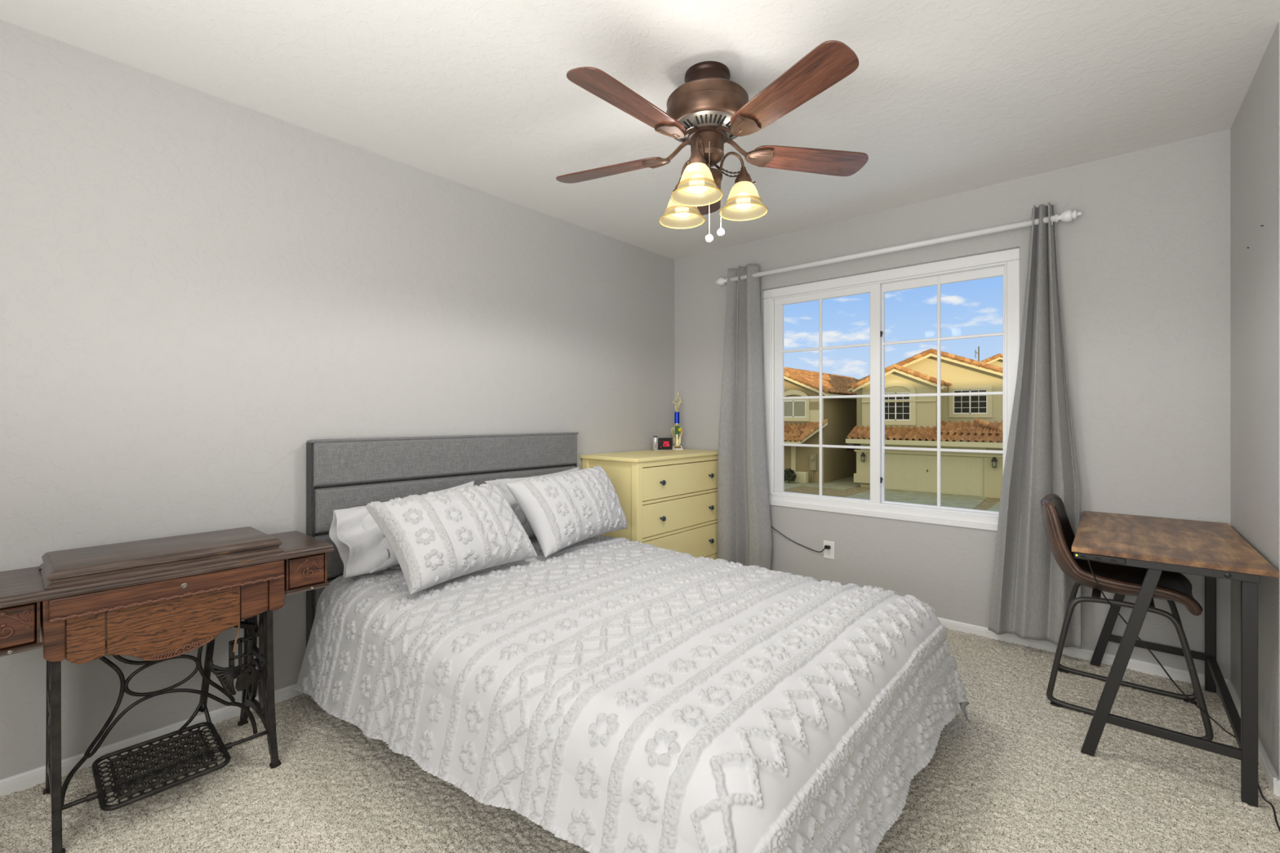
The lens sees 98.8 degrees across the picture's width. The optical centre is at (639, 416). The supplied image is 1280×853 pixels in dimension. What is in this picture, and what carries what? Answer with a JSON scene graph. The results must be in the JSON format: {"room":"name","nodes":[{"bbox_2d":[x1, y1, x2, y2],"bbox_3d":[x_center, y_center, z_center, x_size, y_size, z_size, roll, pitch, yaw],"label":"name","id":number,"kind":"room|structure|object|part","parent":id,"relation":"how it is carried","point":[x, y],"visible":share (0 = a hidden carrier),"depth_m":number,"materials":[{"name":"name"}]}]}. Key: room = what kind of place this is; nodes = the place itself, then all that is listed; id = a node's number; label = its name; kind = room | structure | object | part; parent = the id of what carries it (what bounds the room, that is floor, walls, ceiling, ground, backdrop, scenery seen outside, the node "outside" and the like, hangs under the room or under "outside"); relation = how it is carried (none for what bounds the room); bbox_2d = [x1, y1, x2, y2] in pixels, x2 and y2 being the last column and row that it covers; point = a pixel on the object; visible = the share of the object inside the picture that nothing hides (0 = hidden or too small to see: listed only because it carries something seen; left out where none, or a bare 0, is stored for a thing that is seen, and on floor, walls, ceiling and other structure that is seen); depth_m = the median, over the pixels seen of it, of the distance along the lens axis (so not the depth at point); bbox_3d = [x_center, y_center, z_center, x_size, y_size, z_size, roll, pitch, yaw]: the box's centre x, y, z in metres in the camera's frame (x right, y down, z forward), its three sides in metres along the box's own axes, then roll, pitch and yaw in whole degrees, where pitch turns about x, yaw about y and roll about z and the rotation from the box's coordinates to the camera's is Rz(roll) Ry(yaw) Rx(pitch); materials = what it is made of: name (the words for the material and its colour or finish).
{"room":"bedroom","nodes":[
{"label":"bedroom","id":0,"kind":"room"},
{"bbox_2d":[0,19,674,779],"bbox_3d":[-1.229,-0.021,2.746,0.150,2.460,4.740,0,0,41],"label":"wall","id":1,"kind":"structure","parent":0,"point":[198,288],"depth_m":2.15,"materials":[{"name":"grey paint"}]},
{"bbox_2d":[0,683,303,796],"bbox_3d":[-1.171,1.171,2.688,0.014,0.057,4.430,0,0,41],"label":"baseboard","id":2,"kind":"structure","parent":1,"relation":"attached to","point":[29,779],"depth_m":1.93,"materials":[{"name":"white paint"}]},
{"bbox_2d":[0,0,1279,259],"bbox_3d":[0.226,-1.301,1.484,4.002,0.100,4.740,0,0,41],"label":"ceiling","id":3,"kind":"structure","parent":0,"point":[943,98],"depth_m":2.00,"materials":[{"name":"white paint"}]},
{"bbox_2d":[555,40,868,242],"bbox_3d":[0.212,-0.935,1.979,1.221,0.632,1.178,0,0,41],"label":"ceiling fan","id":4,"kind":"object","parent":3,"relation":"hanging from","point":[708,111],"visible":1,"depth_m":1.90,"materials":[{"name":"brown wood"}]},
{"bbox_3d":[-0.121,-0.977,2.177,0.463,0.006,0.136,0,12,24],"label":"blade","id":5,"kind":"part","parent":4,"relation":"part of","materials":[{"name":"brown wood"}]},
{"bbox_3d":[-0.026,-0.977,1.712,0.136,0.006,0.463,17,11,41],"label":"blade","id":6,"kind":"part","parent":4,"relation":"part of","materials":[{"name":"brown wood"}]},
{"bbox_3d":[0.162,-0.809,2.118,0.174,0.103,0.174,0,0,41],"label":"lamp shade","id":7,"kind":"part","parent":4,"relation":"part of","materials":[{"name":"beige glass"}]},
{"bbox_3d":[0.162,-0.801,2.118,0.054,0.059,0.054,0,0,41],"label":"bulb","id":8,"kind":"part","parent":4,"relation":"part of","materials":[{"name":"beige glass"}]},
{"bbox_3d":[0.190,-0.929,2.082,0.010,0.097,0.101,0,0,-38],"label":"lamp arm","id":9,"kind":"part","parent":4,"relation":"part of","materials":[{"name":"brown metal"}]},
{"bbox_3d":[0.195,-0.809,1.883,0.174,0.103,0.174,0,0,41],"label":"lamp shade","id":10,"kind":"part","parent":4,"relation":"part of","materials":[{"name":"beige glass"}]},
{"bbox_3d":[0.195,-0.801,1.883,0.054,0.059,0.054,0,0,41],"label":"bulb","id":11,"kind":"part","parent":4,"relation":"part of","materials":[{"name":"beige glass"}]},
{"bbox_3d":[0.212,-0.929,1.925,0.010,0.098,0.101,0,0,22],"label":"lamp arm","id":12,"kind":"part","parent":4,"relation":"part of","materials":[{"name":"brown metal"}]},
{"bbox_2d":[677,110,735,145],"bbox_3d":[0.246,-1.042,2.010,0.252,0.025,0.252,0,0,41],"label":"vent","id":13,"kind":"object","parent":4,"relation":"attached to","point":[702,121],"depth_m":1.93,"materials":[{"name":"silver metal"}]},
{"bbox_3d":[0.292,-0.977,2.411,0.136,0.006,0.463,-13,-1,6],"label":"blade","id":14,"kind":"part","parent":4,"relation":"part of","materials":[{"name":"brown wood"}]},
{"bbox_3d":[0.246,-0.811,1.948,0.004,0.334,0.004,0,0,41],"label":"pull chain","id":15,"kind":"part","parent":4,"relation":"part of","materials":[{"name":"beige"}]},
{"bbox_3d":[0.301,-0.837,2.041,0.004,0.279,0.004,0,0,41],"label":"pull chain","id":16,"kind":"part","parent":4,"relation":"part of","materials":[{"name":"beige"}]},
{"bbox_3d":[0.337,-0.929,2.022,0.101,0.097,0.010,0,0,-8],"label":"lamp arm","id":17,"kind":"part","parent":4,"relation":"part of","materials":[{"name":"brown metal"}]},
{"bbox_3d":[0.382,-0.809,2.029,0.174,0.103,0.174,0,0,41],"label":"lamp shade","id":18,"kind":"part","parent":4,"relation":"part of","materials":[{"name":"beige glass"}]},
{"bbox_3d":[0.382,-0.801,2.029,0.054,0.059,0.054,0,0,41],"label":"bulb","id":19,"kind":"part","parent":4,"relation":"part of","materials":[{"name":"beige glass"}]},
{"bbox_3d":[0.445,-0.977,1.658,0.136,0.006,0.463,14,-7,-29],"label":"blade","id":20,"kind":"part","parent":4,"relation":"part of","materials":[{"name":"brown wood"}]},
{"bbox_3d":[0.642,-0.977,2.090,0.463,0.006,0.136,0,-12,-11],"label":"blade","id":21,"kind":"part","parent":4,"relation":"part of","materials":[{"name":"brown wood"}]},
{"bbox_2d":[0,627,1279,852],"bbox_3d":[0.222,1.190,1.495,3.725,0.012,4.453,0,0,41],"label":"floor","id":22,"kind":"structure","parent":0,"point":[1016,777],"depth_m":1.73,"materials":[{"name":"beige carpet"}]},
{"bbox_2d":[0,526,334,852],"bbox_3d":[-1.542,0.808,1.806,0.456,0.767,0.882,0,0,41],"label":"table","id":23,"kind":"object","parent":22,"relation":"on","point":[157,600],"visible":1,"depth_m":1.71,"materials":[{"name":"brown wood"}]},
{"bbox_3d":[-1.679,0.565,1.448,0.007,0.039,0.036,0,0,41],"label":"ring pull","id":24,"kind":"part","parent":23,"relation":"part of","materials":[{"name":"brown wood"}]},
{"bbox_3d":[-1.788,0.560,1.541,0.280,0.103,0.114,0,0,41],"label":"drawer","id":25,"kind":"part","parent":23,"relation":"part of","materials":[{"name":"brown wood"}]},
{"bbox_3d":[-1.678,0.623,1.446,0.014,0.012,0.140,0,0,41],"label":"case moulding","id":26,"kind":"part","parent":23,"relation":"part of","materials":[{"name":"brown wood"}]},
{"bbox_3d":[-1.761,0.569,1.624,0.302,0.140,0.016,0,0,41],"label":"panel","id":27,"kind":"part","parent":23,"relation":"part of","materials":[{"name":"brown wood"}]},
{"bbox_3d":[-1.726,0.907,1.615,0.416,0.570,0.030,0,0,41],"label":"frame","id":28,"kind":"part","parent":23,"relation":"part of","materials":[{"name":"metal"}]},
{"bbox_3d":[-1.567,0.448,1.823,0.356,0.046,0.568,0,0,41],"label":"machine lid","id":29,"kind":"part","parent":23,"relation":"part of","materials":[{"name":"brown wood"}]},
{"bbox_3d":[-1.422,0.554,1.702,0.007,0.013,0.562,0,0,41],"label":"carved trim","id":30,"kind":"part","parent":23,"relation":"part of","materials":[{"name":"brown wood"}]},
{"bbox_3d":[-1.445,0.651,1.716,0.016,0.192,0.320,0,0,41],"label":"drop panel","id":31,"kind":"part","parent":23,"relation":"part of","materials":[{"name":"brown wood"}]},
{"bbox_3d":[-1.532,0.874,1.947,0.040,0.333,0.053,0,0,41],"label":"pitman rod","id":32,"kind":"part","parent":23,"relation":"part of","materials":[{"name":"metal"}]},
{"bbox_3d":[-1.392,0.907,2.000,0.416,0.570,0.030,0,0,41],"label":"frame","id":33,"kind":"part","parent":23,"relation":"part of","materials":[{"name":"metal"}]},
{"bbox_3d":[-1.315,0.560,2.087,0.280,0.103,0.114,0,0,41],"label":"drawer","id":34,"kind":"part","parent":23,"relation":"part of","materials":[{"name":"brown wood"}]},
{"bbox_3d":[-1.205,0.623,1.992,0.014,0.012,0.140,0,0,41],"label":"case moulding","id":35,"kind":"part","parent":23,"relation":"part of","materials":[{"name":"brown wood"}]},
{"bbox_3d":[-1.206,0.565,1.993,0.007,0.039,0.036,0,0,41],"label":"ring pull","id":36,"kind":"part","parent":23,"relation":"part of","materials":[{"name":"brown wood"}]},
{"bbox_2d":[306,431,578,647],"bbox_3d":[-0.191,0.642,2.291,2.009,1.093,1.528,0,0,41],"label":"headboard","id":37,"kind":"object","parent":22,"relation":"on","point":[343,473],"visible":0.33,"depth_m":2.62,"materials":[{"name":"grey fabric"}]},
{"bbox_3d":[-1.415,0.648,2.357,0.072,1.082,0.012,0,0,41],"label":"headboard","id":38,"kind":"part","parent":37,"relation":"part of","materials":[{"name":"grey fabric"}]},
{"bbox_3d":[-0.927,0.639,2.931,0.050,1.060,1.512,0,0,41],"label":"headboard","id":39,"kind":"part","parent":37,"relation":"part of","materials":[{"name":"grey fabric"}]},
{"bbox_2d":[293,534,970,852],"bbox_3d":[-0.049,0.905,2.163,2.164,0.511,1.679,0,0,41],"label":"duvet","id":40,"kind":"object","parent":37,"relation":"on","point":[619,695],"visible":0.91,"depth_m":1.53,"materials":[{"name":"white fabric"}]},
{"bbox_2d":[328,480,474,577],"bbox_3d":[-1.017,0.486,2.497,0.181,0.331,0.678,0,0,41],"label":"pillow","id":41,"kind":"object","parent":40,"relation":"on","point":[362,548],"visible":0.38,"depth_m":2.30,"materials":[{"name":"grey fabric"}]},
{"bbox_2d":[364,483,537,595],"bbox_3d":[-0.768,0.482,2.340,0.342,0.344,0.651,0,0,41],"label":"pillow","id":42,"kind":"object","parent":40,"relation":"on","point":[435,538],"visible":1,"depth_m":2.21,"materials":[{"name":"white fabric"}]},
{"bbox_2d":[483,466,579,537],"bbox_3d":[-0.538,0.475,3.051,0.184,0.348,0.694,0,0,41],"label":"pillow","id":43,"kind":"object","parent":40,"relation":"on","point":[500,483],"visible":0.19,"depth_m":2.88,"materials":[{"name":"grey fabric"}]},
{"bbox_2d":[505,465,627,557],"bbox_3d":[-0.325,0.462,2.843,0.274,0.374,0.706,0,0,41],"label":"pillow","id":44,"kind":"object","parent":40,"relation":"on","point":[569,508],"visible":1,"depth_m":2.72,"materials":[{"name":"white fabric"}]},
{"bbox_2d":[580,448,718,559],"bbox_3d":[0.128,0.719,3.798,0.514,0.940,0.994,0,0,41],"label":"dresser","id":45,"kind":"object","parent":22,"relation":"on","point":[668,499],"visible":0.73,"depth_m":3.55,"materials":[{"name":"yellow paint"}]},
{"bbox_3d":[-0.346,0.730,3.607,0.048,0.918,0.048,0,0,41],"label":"leg","id":46,"kind":"part","parent":45,"relation":"part of","materials":[{"name":"yellow paint"}]},
{"bbox_3d":[-0.187,0.700,3.465,0.455,0.858,0.018,0,0,41],"label":"panel","id":47,"kind":"part","parent":45,"relation":"part of","materials":[{"name":"yellow paint"}]},
{"bbox_3d":[-0.018,0.730,3.322,0.048,0.918,0.048,0,0,41],"label":"leg","id":48,"kind":"part","parent":45,"relation":"part of","materials":[{"name":"yellow paint"}]},
{"bbox_2d":[652,435,672,450],"bbox_3d":[0.165,0.195,4.068,0.147,0.108,0.045,0,0,-12],"label":"clock radio","id":49,"kind":"object","parent":45,"relation":"on","point":[658,443],"visible":1,"depth_m":4.05,"materials":[{"name":"black plastic"}]},
{"bbox_3d":[0.142,0.638,3.451,0.038,0.034,0.034,0,0,41],"label":"knob","id":50,"kind":"part","parent":45,"relation":"part of","materials":[{"name":"grey metal"}]},
{"bbox_3d":[0.142,0.412,3.451,0.038,0.034,0.034,0,0,41],"label":"knob","id":51,"kind":"part","parent":45,"relation":"part of","materials":[{"name":"grey metal"}]},
{"bbox_2d":[671,391,683,449],"bbox_3d":[0.282,0.026,4.172,0.094,0.446,0.061,0,0,-5],"label":"trophy","id":52,"kind":"object","parent":45,"relation":"on","point":[677,429],"visible":1,"depth_m":4.16,"materials":[{"name":"gold metal"}]},
{"bbox_2d":[671,427,683,445],"bbox_3d":[0.282,0.150,4.172,0.094,0.142,0.017,0,0,-5],"label":"cup","id":53,"kind":"object","parent":52,"relation":"on","point":[677,431],"depth_m":4.17,"materials":[{"name":"metal"}]},
{"bbox_3d":[0.288,0.872,3.660,0.023,0.214,0.857,0,0,41],"label":"drawer","id":54,"kind":"part","parent":45,"relation":"part of","materials":[{"name":"yellow paint"}]},
{"bbox_3d":[0.288,0.638,3.660,0.023,0.197,0.857,0,0,41],"label":"drawer","id":55,"kind":"part","parent":45,"relation":"part of","materials":[{"name":"yellow paint"}]},
{"bbox_3d":[0.288,0.412,3.660,0.023,0.199,0.857,0,0,41],"label":"drawer","id":56,"kind":"part","parent":45,"relation":"part of","materials":[{"name":"yellow paint"}]},
{"bbox_3d":[0.286,0.665,3.662,0.026,0.788,0.864,0,0,41],"label":"rail","id":57,"kind":"part","parent":45,"relation":"part of","materials":[{"name":"yellow paint"}]},
{"bbox_2d":[1040,493,1213,741],"bbox_3d":[1.993,0.772,2.289,0.517,0.838,0.429,0,0,41],"label":"chair","id":58,"kind":"object","parent":22,"relation":"on","point":[1171,587],"visible":0.89,"depth_m":2.26,"materials":[{"name":"brown leather"}]},
{"bbox_3d":[2.121,0.958,2.411,0.484,0.463,0.069,0,0,41],"label":"sled leg","id":59,"kind":"part","parent":58,"relation":"part of","materials":[{"name":"grey metal"}]},
{"bbox_3d":[1.890,0.958,2.145,0.484,0.463,0.069,0,0,41],"label":"sled leg","id":60,"kind":"part","parent":58,"relation":"part of","materials":[{"name":"grey metal"}]},
{"bbox_2d":[1071,511,1279,807],"bbox_3d":[2.034,0.824,2.158,0.484,0.730,0.985,0,0,41],"label":"desk","id":61,"kind":"object","parent":22,"relation":"on","point":[1211,550],"visible":1,"depth_m":1.88,"materials":[{"name":"laminate"}]},
{"bbox_3d":[2.249,0.845,2.578,0.211,0.688,0.024,0,0,41],"label":"slanted leg","id":62,"kind":"part","parent":61,"relation":"part of","materials":[{"name":"black metal"}]},
{"bbox_3d":[1.649,0.845,1.885,0.211,0.688,0.024,0,0,41],"label":"slanted leg","id":63,"kind":"part","parent":61,"relation":"part of","materials":[{"name":"black metal"}]},
{"bbox_3d":[1.740,0.490,1.789,0.373,0.026,0.030,0,0,41],"label":"rail","id":64,"kind":"part","parent":61,"relation":"part of","materials":[{"name":"black"}]},
{"bbox_2d":[1087,560,1279,831],"bbox_3d":[1.760,0.843,1.782,0.478,0.681,0.901,0,0,41],"label":"cable","id":65,"kind":"object","parent":61,"relation":"hanging from","point":[1089,563],"visible":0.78,"depth_m":1.91,"materials":[{"name":"black plastic"}]},
{"bbox_3d":[2.475,0.839,2.382,0.034,0.700,0.024,0,0,41],"label":"upright leg","id":66,"kind":"part","parent":61,"relation":"part of","materials":[{"name":"black metal"}]},
{"bbox_3d":[1.875,0.839,1.689,0.034,0.700,0.024,0,0,41],"label":"upright leg","id":67,"kind":"part","parent":61,"relation":"part of","materials":[{"name":"black metal"}]},
{"bbox_2d":[674,128,1230,679],"bbox_3d":[1.669,-0.021,3.264,3.852,2.460,0.160,0,0,41],"label":"wall","id":68,"kind":"structure","parent":0,"point":[1144,268],"depth_m":2.67,"materials":[{"name":"grey paint"}]},
{"bbox_2d":[770,525,830,552],"bbox_3d":[1.046,0.804,3.670,0.458,0.155,0.028,0,0,41],"label":"power cord","id":69,"kind":"object","parent":68,"relation":"attached to","point":[827,547],"visible":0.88,"depth_m":3.61,"materials":[{"name":"black plastic"}]},
{"bbox_2d":[823,540,834,559],"bbox_3d":[1.219,0.858,3.543,0.072,0.114,0.008,0,0,41],"label":"wall outlet","id":70,"kind":"object","parent":68,"relation":"attached to","point":[828,553],"visible":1,"depth_m":3.54,"materials":[{"name":"white plastic"}]},
{"bbox_2d":[763,247,1019,531],"bbox_3d":[1.456,-0.142,3.410,1.513,1.508,0.125,0,0,41],"label":"window","id":71,"kind":"structure","parent":68,"relation":"in","point":[1006,263],"depth_m":3.40,"materials":[{"name":"white plastic"}]},
{"bbox_3d":[1.221,-0.143,3.631,0.715,1.400,0.036,0,0,41],"label":"sash","id":72,"kind":"part","parent":71,"relation":"part of","materials":[{"name":"white plastic"}]},
{"bbox_3d":[1.432,0.597,3.382,1.513,0.030,0.052,0,0,41],"label":"sill","id":73,"kind":"part","parent":71,"relation":"part of","materials":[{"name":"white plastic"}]},
{"bbox_3d":[1.754,-0.143,3.209,0.660,1.400,0.024,0,0,41],"label":"sash","id":74,"kind":"part","parent":71,"relation":"part of","materials":[{"name":"white plastic"}]},
{"bbox_2d":[715,208,1081,285],"bbox_3d":[1.359,-0.946,3.345,2.080,0.150,0.124,0,0,41],"label":"curtain rod","id":75,"kind":"object","parent":68,"relation":"attached to","point":[1067,215],"visible":0.85,"depth_m":3.10,"materials":[{"name":"white paint"}]},
{"bbox_2d":[717,263,772,569],"bbox_3d":[0.724,0.033,3.818,0.387,2.179,0.131,0,0,41],"label":"curtain","id":76,"kind":"object","parent":75,"relation":"hanging from","point":[744,517],"visible":0.94,"depth_m":3.83,"materials":[{"name":"grey fabric"}]},
{"bbox_2d":[987,201,1080,648],"bbox_3d":[1.967,0.031,2.751,0.380,2.174,0.116,0,0,36],"label":"curtain","id":77,"kind":"object","parent":75,"relation":"hanging from","point":[1030,593],"visible":0.92,"depth_m":2.73,"materials":[{"name":"grey fabric"}]},
{"bbox_2d":[937,617,1228,688],"bbox_3d":[1.415,1.171,3.370,3.029,0.057,0.014,0,0,41],"label":"baseboard","id":78,"kind":"structure","parent":68,"relation":"attached to","point":[1181,675],"depth_m":2.72,"materials":[{"name":"white paint"}]},
{"bbox_2d":[1230,20,1279,778],"bbox_3d":[2.540,-0.021,1.841,0.673,2.460,0.850,0,0,41],"label":"wall","id":79,"kind":"structure","parent":0,"point":[1255,131],"depth_m":1.94,"materials":[{"name":"grey paint"}]},
{"bbox_2d":[1226,680,1279,790],"bbox_3d":[2.281,1.171,2.057,0.014,0.057,0.863,0,0,40],"label":"baseboard","id":80,"kind":"structure","parent":79,"relation":"attached to","point":[1268,771],"depth_m":1.86,"materials":[{"name":"white paint"}]},
{"bbox_2d":[1272,777,1279,796],"bbox_3d":[2.257,1.171,1.515,0.674,0.057,0.014,0,0,41],"label":"baseboard","id":81,"kind":"structure","parent":79,"relation":"attached to","point":[1276,788],"depth_m":1.73,"materials":[{"name":"white paint"}]},
{"label":"outside","id":82,"kind":"structure","parent":0,"visible":0},
{"bbox_2d":[845,488,988,509],"bbox_3d":[9.398,3.839,21.496,5.550,0.020,16.800,0,0,41],"label":"driveway","id":83,"kind":"structure","parent":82,"point":[962,501],"depth_m":25.83,"materials":[{"name":"concrete"}]},
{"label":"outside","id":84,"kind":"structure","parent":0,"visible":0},
{"bbox_2d":[783,480,811,489],"bbox_3d":[3.343,3.839,26.611,3.400,0.020,16.600,0,0,41],"label":"driveway","id":85,"kind":"structure","parent":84,"point":[792,484],"depth_m":31.15,"materials":[{"name":"concrete"}]},
{"bbox_2d":[783,468,796,483],"bbox_3d":[8.649,3.402,31.787,0.882,0.894,0.846,0,0,41],"label":"shrub","id":86,"kind":"object","parent":85,"relation":"on","point":[788,472],"visible":0.98,"depth_m":31.63,"materials":[{"name":"green plant"}]},
{"bbox_2d":[794,471,808,483],"bbox_3d":[9.415,3.529,32.067,0.730,0.640,0.400,0,0,41],"label":"planter","id":87,"kind":"object","parent":85,"relation":"on","point":[802,477],"visible":0.89,"depth_m":31.88,"materials":[{"name":"beige concrete"}]},
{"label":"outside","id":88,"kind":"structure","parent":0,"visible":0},
{"bbox_2d":[783,482,999,510],"bbox_3d":[26.496,3.999,45.847,100.000,0.300,76.000,0,0,41],"label":"ground","id":89,"kind":"structure","parent":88,"point":[988,503],"depth_m":27.93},
{"bbox_2d":[783,367,865,483],"bbox_3d":[12.238,0.230,39.455,8.534,7.237,16.336,0,0,41],"label":"house","id":90,"kind":"structure","parent":89,"relation":"on","point":[801,416],"depth_m":32.85,"materials":[{"name":"beige paint"}]},
{"bbox_3d":[9.202,-0.481,32.929,1.580,1.000,0.008,0,0,41],"label":"pane","id":91,"kind":"part","parent":90,"relation":"part of","materials":[{"name":"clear glass"}]},
{"bbox_2d":[845,348,1002,498],"bbox_3d":[18.282,0.075,31.790,10.104,7.548,12.006,0,0,41],"label":"house","id":92,"kind":"structure","parent":89,"relation":"on","point":[970,422],"depth_m":28.61,"materials":[{"name":"beige paint"}]},
{"bbox_3d":[12.149,2.174,29.901,0.260,0.490,0.254,0,0,41],"label":"lantern frame","id":93,"kind":"part","parent":92,"relation":"part of","materials":[{"name":"black metal"}]},
{"bbox_3d":[13.876,-0.566,29.779,1.490,1.490,0.008,0,0,41],"label":"pane","id":94,"kind":"part","parent":92,"relation":"part of","materials":[{"name":"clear glass"}]},
{"bbox_3d":[14.718,2.819,27.995,4.820,2.020,0.050,0,0,41],"label":"garage door","id":95,"kind":"part","parent":92,"relation":"part of","materials":[{"name":"beige paint"}]},
{"bbox_3d":[17.260,-0.801,28.699,1.560,1.260,0.008,0,0,41],"label":"pane","id":96,"kind":"part","parent":92,"relation":"part of","materials":[{"name":"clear glass"}]},
{"bbox_3d":[16.749,2.134,25.941,0.260,0.490,0.254,0,0,41],"label":"lantern frame","id":97,"kind":"part","parent":92,"relation":"part of","materials":[{"name":"black metal"}]},
{"bbox_3d":[16.747,2.219,25.939,0.140,0.260,0.140,0,0,41],"label":"lantern glass","id":98,"kind":"part","parent":92,"relation":"part of","materials":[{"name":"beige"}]},
{"bbox_2d":[974,346,979,361],"bbox_3d":[30.764,-1.291,50.088,0.373,10.280,0.110,0,0,41],"label":"utility pole","id":99,"kind":"object","parent":89,"relation":"on","point":[978,353],"visible":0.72,"depth_m":49.99,"materials":[{"name":"brown"}]},
{"bbox_2d":[980,353,1002,367],"bbox_3d":[28.099,-1.595,41.515,6.212,5.567,10.448,0,0,41],"label":"house","id":100,"kind":"structure","parent":89,"relation":"on","point":[996,360],"depth_m":37.97,"materials":[{"name":"beige paint"}]},
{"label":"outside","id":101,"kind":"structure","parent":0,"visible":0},
{"bbox_2d":[801,476,860,489],"bbox_3d":[13.524,3.840,33.931,2.400,0.018,11.000,0,0,41],"label":"path","id":102,"kind":"structure","parent":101,"point":[848,482],"depth_m":31.16,"materials":[{"name":"concrete"}]},
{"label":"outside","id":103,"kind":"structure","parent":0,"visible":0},
{"bbox_2d":[987,501,999,511],"bbox_3d":[15.188,3.841,20.581,4.000,0.015,11.000,0,0,41],"label":"path","id":104,"kind":"structure","parent":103,"point":[996,507],"depth_m":23.09,"materials":[{"name":"concrete"}]}
]}

